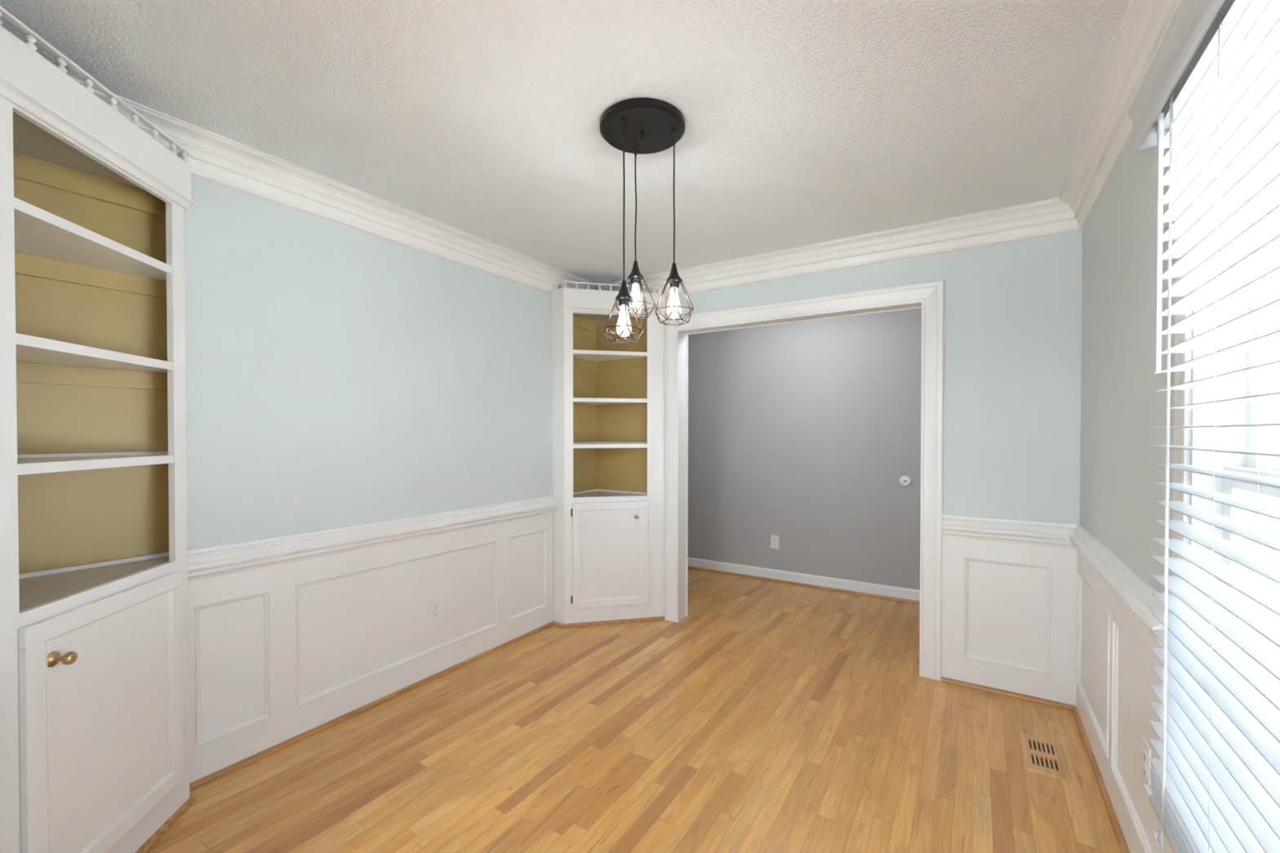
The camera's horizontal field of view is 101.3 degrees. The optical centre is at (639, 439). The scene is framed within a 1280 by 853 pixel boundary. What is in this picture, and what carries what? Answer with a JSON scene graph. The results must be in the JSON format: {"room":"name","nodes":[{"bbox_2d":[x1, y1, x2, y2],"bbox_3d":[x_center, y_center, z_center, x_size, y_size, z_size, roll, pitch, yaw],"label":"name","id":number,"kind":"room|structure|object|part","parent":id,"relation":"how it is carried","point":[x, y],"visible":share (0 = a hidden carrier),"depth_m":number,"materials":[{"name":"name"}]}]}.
{"room":"dining room","nodes":[
{"label":"dining room","id":0,"kind":"room"},
{"bbox_2d":[183,173,552,550],"bbox_3d":[-1.238,0.079,2.789,0.130,2.440,3.398,0,1,33],"label":"wall","id":1,"kind":"structure","parent":0,"point":[338,375],"depth_m":2.44,"materials":[{"name":"blue paint"}]},
{"bbox_2d":[187,512,552,783],"bbox_3d":[-1.155,0.910,2.795,0.014,0.778,2.032,0,1,33],"label":"wainscot","id":2,"kind":"structure","parent":1,"relation":"attached to","point":[279,653],"depth_m":2.45,"materials":[{"name":"white paint"}]},
{"bbox_2d":[189,621,553,791],"bbox_3d":[-1.149,1.289,2.790,0.016,0.020,2.042,0,1,33],"label":"baseboard","id":3,"kind":"structure","parent":1,"relation":"attached to","point":[218,774],"depth_m":2.44,"materials":[{"name":"brown wood"}]},
{"bbox_2d":[186,496,556,581],"bbox_3d":[-1.142,0.462,2.782,0.045,0.117,2.032,0,1,33],"label":"chair rail","id":4,"kind":"object","parent":1,"relation":"attached to","point":[204,562],"visible":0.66,"depth_m":2.42,"materials":[{"name":"white paint"}]},
{"bbox_2d":[429,597,441,623],"bbox_3d":[-1.115,0.933,2.861,0.007,0.120,0.074,0,1,33],"label":"wall outlet","id":5,"kind":"object","parent":1,"relation":"attached to","point":[435,606],"visible":1,"depth_m":2.86,"materials":[{"name":"white plastic"}]},
{"bbox_2d":[433,603,438,609],"bbox_3d":[-1.113,0.913,2.860,0.002,0.028,0.033,0,1,33],"label":"receptacle","id":6,"kind":"object","parent":5,"relation":"attached to","point":[435,605],"depth_m":2.86,"materials":[{"name":"white plastic"}]},
{"bbox_2d":[433,610,438,617],"bbox_3d":[-1.113,0.953,2.860,0.002,0.028,0.033,0,1,33],"label":"receptacle","id":7,"kind":"object","parent":5,"relation":"attached to","point":[435,612],"depth_m":2.86,"materials":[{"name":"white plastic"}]},
{"bbox_2d":[71,0,1181,296],"bbox_3d":[0.041,-1.063,1.960,2.904,0.138,3.138,0,1,33],"label":"crown molding","id":8,"kind":"structure","parent":1,"relation":"attached to","point":[1108,128],"depth_m":2.48,"materials":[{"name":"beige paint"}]},
{"bbox_2d":[0,0,1128,283],"bbox_3d":[-0.780,-1.174,1.274,4.760,0.100,8.190,0,1,33],"label":"ceiling","id":9,"kind":"structure","parent":0,"point":[807,122],"depth_m":1.73,"materials":[{"name":"white paint"}]},
{"bbox_2d":[600,97,693,344],"bbox_3d":[0.014,-0.734,1.871,0.332,0.793,0.328,0,1,33],"label":"pendant lamp","id":10,"kind":"object","parent":9,"relation":"hanging from","point":[640,125],"visible":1,"depth_m":1.85,"materials":[{"name":"black metal"}]},
{"bbox_3d":[-0.055,-0.823,1.807,0.018,0.550,0.018,0,1,33],"label":"cord","id":11,"kind":"part","parent":10,"relation":"part of","materials":[{"name":"black metal"}]},
{"bbox_3d":[-0.055,-0.406,1.812,0.055,0.108,0.055,0,1,33],"label":"light bulb","id":12,"kind":"part","parent":10,"relation":"part of","materials":[{"name":"white glass"}]},
{"bbox_3d":[-0.017,-0.535,1.996,0.055,0.108,0.055,0,1,33],"label":"light bulb","id":13,"kind":"part","parent":10,"relation":"part of","materials":[{"name":"white glass"}]},
{"bbox_3d":[-0.017,-0.889,1.992,0.018,0.423,0.018,0,1,33],"label":"cord","id":14,"kind":"part","parent":10,"relation":"part of","materials":[{"name":"black metal"}]},
{"bbox_3d":[0.122,-0.487,1.878,0.055,0.108,0.055,0,1,33],"label":"light bulb","id":15,"kind":"part","parent":10,"relation":"part of","materials":[{"name":"white glass"}]},
{"bbox_3d":[0.122,-0.864,1.874,0.018,0.470,0.018,0,1,33],"label":"cord","id":16,"kind":"part","parent":10,"relation":"part of","materials":[{"name":"black metal"}]},
{"bbox_2d":[146,568,1121,852],"bbox_3d":[-0.780,1.355,1.302,4.760,0.080,8.190,0,1,33],"label":"floor","id":17,"kind":"structure","parent":0,"point":[772,717],"depth_m":2.14,"materials":[{"name":"brown wood"}]},
{"bbox_2d":[0,5,195,852],"bbox_3d":[-1.618,0.146,1.539,0.575,2.332,0.618,0,1,33],"label":"tall cabinet","id":18,"kind":"object","parent":17,"relation":"on","point":[95,727],"visible":1,"depth_m":1.63,"materials":[{"name":"white paint"}]},
{"bbox_3d":[-1.498,0.570,1.364,0.050,0.039,0.039,0,1,-9],"label":"knob","id":19,"kind":"part","parent":18,"relation":"part of","materials":[{"name":"gold metal"}]},
{"bbox_3d":[-1.866,-0.234,1.667,0.014,1.350,0.575,0,1,33],"label":"panel","id":20,"kind":"part","parent":18,"relation":"part of","materials":[{"name":"paint"}]},
{"bbox_2d":[13,196,172,280],"bbox_3d":[-1.638,-0.579,1.526,0.514,0.027,0.558,0,1,33],"label":"shelf","id":21,"kind":"object","parent":18,"relation":"attached to","point":[41,235],"depth_m":1.57,"materials":[{"name":"white paint"}]},
{"bbox_2d":[18,555,168,611],"bbox_3d":[-1.638,0.435,1.537,0.514,0.019,0.558,0,1,33],"label":"shelf","id":22,"kind":"object","parent":18,"relation":"attached to","point":[62,588],"depth_m":1.59,"materials":[{"name":"beige paint"}]},
{"bbox_2d":[15,333,173,373],"bbox_3d":[-1.638,-0.249,1.530,0.514,0.027,0.558,0,1,33],"label":"shelf","id":23,"kind":"object","parent":18,"relation":"attached to","point":[33,352],"depth_m":1.58,"materials":[{"name":"white paint"}]},
{"bbox_3d":[-1.587,-1.016,1.531,0.088,0.009,0.809,0,1,-10],"label":"gallery rail","id":24,"kind":"part","parent":18,"relation":"part of","materials":[{"name":"white paint"}]},
{"bbox_2d":[17,453,173,475],"bbox_3d":[-1.638,0.071,1.533,0.514,0.027,0.558,0,1,33],"label":"shelf","id":25,"kind":"object","parent":18,"relation":"attached to","point":[27,464],"depth_m":1.58,"materials":[{"name":"white paint"}]},
{"bbox_3d":[-1.555,0.825,1.558,0.017,0.731,0.552,0,1,-9],"label":"door","id":26,"kind":"part","parent":18,"relation":"part of","materials":[{"name":"white paint"}]},
{"bbox_3d":[-1.554,0.825,1.558,0.015,0.627,0.448,0,1,-9],"label":"panel","id":27,"kind":"part","parent":18,"relation":"part of","materials":[{"name":"white paint"}]},
{"bbox_3d":[-1.590,1.303,1.556,0.093,0.020,0.828,0,1,-10],"label":"shoe moulding","id":28,"kind":"part","parent":18,"relation":"part of","materials":[{"name":"brown wood"}]},
{"bbox_2d":[550,280,665,627],"bbox_3d":[-0.213,0.105,3.691,0.626,2.366,0.534,0,1,33],"label":"tall cabinet","id":29,"kind":"object","parent":17,"relation":"on","point":[608,397],"visible":0.88,"depth_m":3.70,"materials":[{"name":"white paint"}]},
{"bbox_3d":[-0.464,-0.258,3.863,0.014,1.350,0.486,0,1,33],"label":"panel","id":30,"kind":"part","parent":29,"relation":"part of","materials":[{"name":"paint"}]},
{"bbox_3d":[-0.216,-1.073,3.650,0.773,0.009,0.080,0,1,-8],"label":"gallery rail","id":31,"kind":"part","parent":29,"relation":"part of","materials":[{"name":"white paint"}]},
{"bbox_3d":[-0.215,1.279,3.670,0.802,0.020,0.085,0,1,-7],"label":"shoe moulding","id":32,"kind":"part","parent":29,"relation":"part of","materials":[{"name":"brown wood"}]},
{"bbox_2d":[573,490,646,497],"bbox_3d":[-0.237,0.411,3.718,0.530,0.019,0.468,0,1,33],"label":"shelf","id":33,"kind":"object","parent":29,"relation":"attached to","point":[575,493],"depth_m":3.82,"materials":[{"name":"beige paint"}]},
{"bbox_2d":[573,443,647,448],"bbox_3d":[-0.237,0.047,3.714,0.530,0.027,0.468,0,1,33],"label":"shelf","id":34,"kind":"object","parent":29,"relation":"attached to","point":[575,445],"depth_m":3.68,"materials":[{"name":"white paint"}]},
{"bbox_2d":[573,397,647,404],"bbox_3d":[-0.237,-0.273,3.710,0.530,0.027,0.468,0,1,33],"label":"shelf","id":35,"kind":"object","parent":29,"relation":"attached to","point":[576,401],"depth_m":3.70,"materials":[{"name":"white paint"}]},
{"bbox_2d":[573,349,647,361],"bbox_3d":[-0.237,-0.603,3.706,0.530,0.027,0.468,0,1,33],"label":"shelf","id":36,"kind":"object","parent":29,"relation":"attached to","point":[578,355],"depth_m":3.73,"materials":[{"name":"white paint"}]},
{"bbox_3d":[-0.202,0.801,3.663,0.535,0.731,0.017,0,1,-12],"label":"door","id":37,"kind":"part","parent":29,"relation":"part of","materials":[{"name":"white paint"}]},
{"bbox_3d":[-0.201,0.801,3.662,0.431,0.627,0.015,0,1,-12],"label":"panel","id":38,"kind":"part","parent":29,"relation":"part of","materials":[{"name":"white paint"}]},
{"bbox_3d":[-0.106,-0.259,3.915,0.533,1.350,0.014,0,1,33],"label":"panel","id":39,"kind":"part","parent":29,"relation":"part of","materials":[{"name":"paint"}]},
{"bbox_2d":[1018,733,1071,782],"bbox_3d":[1.659,1.302,2.161,0.147,0.008,0.293,0,1,33],"label":"floor vent","id":40,"kind":"object","parent":17,"relation":"in","point":[1044,757],"visible":1,"depth_m":2.14,"materials":[{"name":"brown wood"}]},
{"bbox_2d":[688,308,921,590],"bbox_3d":[1.188,0.056,4.812,4.025,2.440,0.130,0,1,33],"label":"wall","id":41,"kind":"structure","parent":0,"point":[806,434],"depth_m":4.55,"materials":[{"name":"grey paint"}]},
{"bbox_2d":[770,534,778,549],"bbox_3d":[1.214,0.925,4.724,0.074,0.120,0.007,0,1,33],"label":"wall outlet","id":42,"kind":"object","parent":41,"relation":"attached to","point":[774,539],"visible":1,"depth_m":4.72,"materials":[{"name":"white plastic"}]},
{"bbox_2d":[688,557,919,600],"bbox_3d":[1.150,1.225,4.765,4.025,0.103,0.013,0,1,33],"label":"baseboard","id":43,"kind":"structure","parent":41,"relation":"attached to","point":[851,585],"depth_m":4.55,"materials":[{"name":"paint"}]},
{"bbox_2d":[688,565,919,604],"bbox_3d":[1.142,1.267,4.753,4.025,0.020,0.016,0,1,33],"label":"trim","id":44,"kind":"structure","parent":41,"relation":"attached to","point":[689,567],"depth_m":4.53,"materials":[{"name":"brown wood"}]},
{"bbox_2d":[899,475,911,486],"bbox_3d":[2.098,0.332,4.151,0.086,0.086,0.011,0,1,33],"label":"wall plate","id":45,"kind":"object","parent":41,"relation":"attached to","point":[905,481],"visible":1,"depth_m":4.15,"materials":[{"name":"white plastic"}]},
{"bbox_2d":[664,229,1082,524],"bbox_3d":[0.975,0.073,3.315,3.034,2.440,0.130,0,1,33],"label":"wall","id":46,"kind":"structure","parent":0,"point":[1012,309],"depth_m":2.67,"materials":[{"name":"blue paint"}]},
{"bbox_2d":[664,280,943,680],"bbox_3d":[0.941,0.219,3.338,1.712,2.148,0.174,0,1,33],"label":"door frame","id":47,"kind":"structure","parent":46,"relation":"in","point":[928,296],"depth_m":3.10,"materials":[{"name":"white paint"}]},
{"bbox_3d":[0.982,0.218,3.402,1.712,2.148,0.022,0,1,33],"label":"casing","id":48,"kind":"part","parent":47,"relation":"part of","materials":[{"name":"white paint"}]},
{"bbox_2d":[941,676,1075,710],"bbox_3d":[1.855,1.290,2.669,0.562,0.020,0.016,0,1,33],"label":"baseboard","id":49,"kind":"structure","parent":46,"relation":"attached to","point":[1033,699],"depth_m":2.66,"materials":[{"name":"brown wood"}]},
{"bbox_2d":[941,536,1077,706],"bbox_3d":[1.864,0.911,2.671,0.571,0.778,0.014,0,1,33],"label":"wainscot","id":50,"kind":"structure","parent":46,"relation":"attached to","point":[1009,613],"depth_m":2.66,"materials":[{"name":"white paint"}]},
{"bbox_2d":[1080,133,1176,594],"bbox_3d":[1.284,0.098,1.102,0.130,2.440,3.268,0,1,33],"label":"wall","id":51,"kind":"structure","parent":0,"point":[1118,399],"depth_m":1.76,"materials":[{"name":"blue paint"}]},
{"bbox_2d":[1071,706,1129,852],"bbox_3d":[1.250,1.306,1.215,0.016,0.020,3.118,0,1,33],"label":"baseboard","id":52,"kind":"structure","parent":51,"relation":"attached to","point":[1123,846],"depth_m":1.95,"materials":[{"name":"brown wood"}]},
{"bbox_2d":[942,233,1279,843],"bbox_3d":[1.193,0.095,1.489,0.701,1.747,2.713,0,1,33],"label":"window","id":53,"kind":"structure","parent":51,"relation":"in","point":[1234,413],"depth_m":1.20,"materials":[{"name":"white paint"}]},
{"bbox_3d":[0.986,0.058,0.768,0.014,1.657,1.239,0,1,33],"label":"casing","id":54,"kind":"part","parent":53,"relation":"part of","materials":[{"name":"white paint"}]},
{"bbox_2d":[1128,0,1279,852],"bbox_3d":[0.916,0.162,0.753,0.112,1.920,1.228,0,1,33],"label":"window blind","id":55,"kind":"object","parent":53,"relation":"attached to","point":[1209,94],"visible":1,"depth_m":0.95,"materials":[{"name":"white plastic"}]},
{"bbox_3d":[0.930,0.863,0.760,0.050,0.019,1.145,0,1,33],"label":"rail","id":56,"kind":"part","parent":55,"relation":"part of","materials":[{"name":"white plastic"}]},
{"bbox_3d":[1.133,0.049,1.129,0.004,1.596,0.013,0,1,33],"label":"lift cord","id":57,"kind":"part","parent":55,"relation":"part of","materials":[{"name":"white fabric"}]},
{"bbox_3d":[1.166,0.057,1.121,0.054,1.610,0.002,0,1,33],"label":"ladder cord","id":58,"kind":"part","parent":55,"relation":"part of","materials":[{"name":"white fabric"}]},
{"bbox_3d":[1.029,0.060,0.907,0.054,1.610,0.002,0,1,33],"label":"ladder cord","id":59,"kind":"part","parent":55,"relation":"part of","materials":[{"name":"white fabric"}]},
{"bbox_3d":[1.049,0.464,0.733,0.035,0.795,1.075,0,1,33],"label":"sash","id":60,"kind":"part","parent":53,"relation":"part of","materials":[{"name":"white paint"}]},
{"bbox_3d":[1.079,-0.290,0.705,0.035,0.795,1.075,0,1,33],"label":"sash","id":61,"kind":"part","parent":53,"relation":"part of","materials":[{"name":"white paint"}]},
{"bbox_2d":[1075,551,1173,852],"bbox_3d":[1.256,0.928,1.201,0.014,0.778,3.128,0,1,33],"label":"wainscot","id":62,"kind":"structure","parent":51,"relation":"attached to","point":[1114,675],"depth_m":1.80,"materials":[{"name":"white paint"}]},
{"bbox_2d":[1142,737,1151,785],"bbox_3d":[1.455,0.933,1.508,0.007,0.120,0.074,0,1,33],"label":"wall outlet","id":63,"kind":"object","parent":51,"relation":"attached to","point":[1146,750],"visible":0.95,"depth_m":1.50,"materials":[{"name":"white plastic"}]},
{"bbox_2d":[1142,749,1146,764],"bbox_3d":[1.452,0.913,1.509,0.002,0.028,0.033,0,1,33],"label":"receptacle","id":64,"kind":"object","parent":63,"relation":"attached to","point":[1144,751],"depth_m":1.51,"materials":[{"name":"white plastic"}]},
{"bbox_2d":[1142,763,1146,778],"bbox_3d":[1.452,0.953,1.510,0.002,0.028,0.033,0,1,33],"label":"receptacle","id":65,"kind":"object","parent":63,"relation":"attached to","point":[1144,765],"depth_m":1.51,"materials":[{"name":"white plastic"}]},
{"label":"outside","id":66,"kind":"structure","parent":0,"visible":0},
{"bbox_2d":[1274,519,1279,618],"bbox_3d":[2.224,1.792,-0.213,32.000,0.080,34.000,0,1,33],"label":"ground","id":67,"kind":"structure","parent":66,"point":[1277,586],"depth_m":7.57,"materials":[{"name":"white"}]}
]}

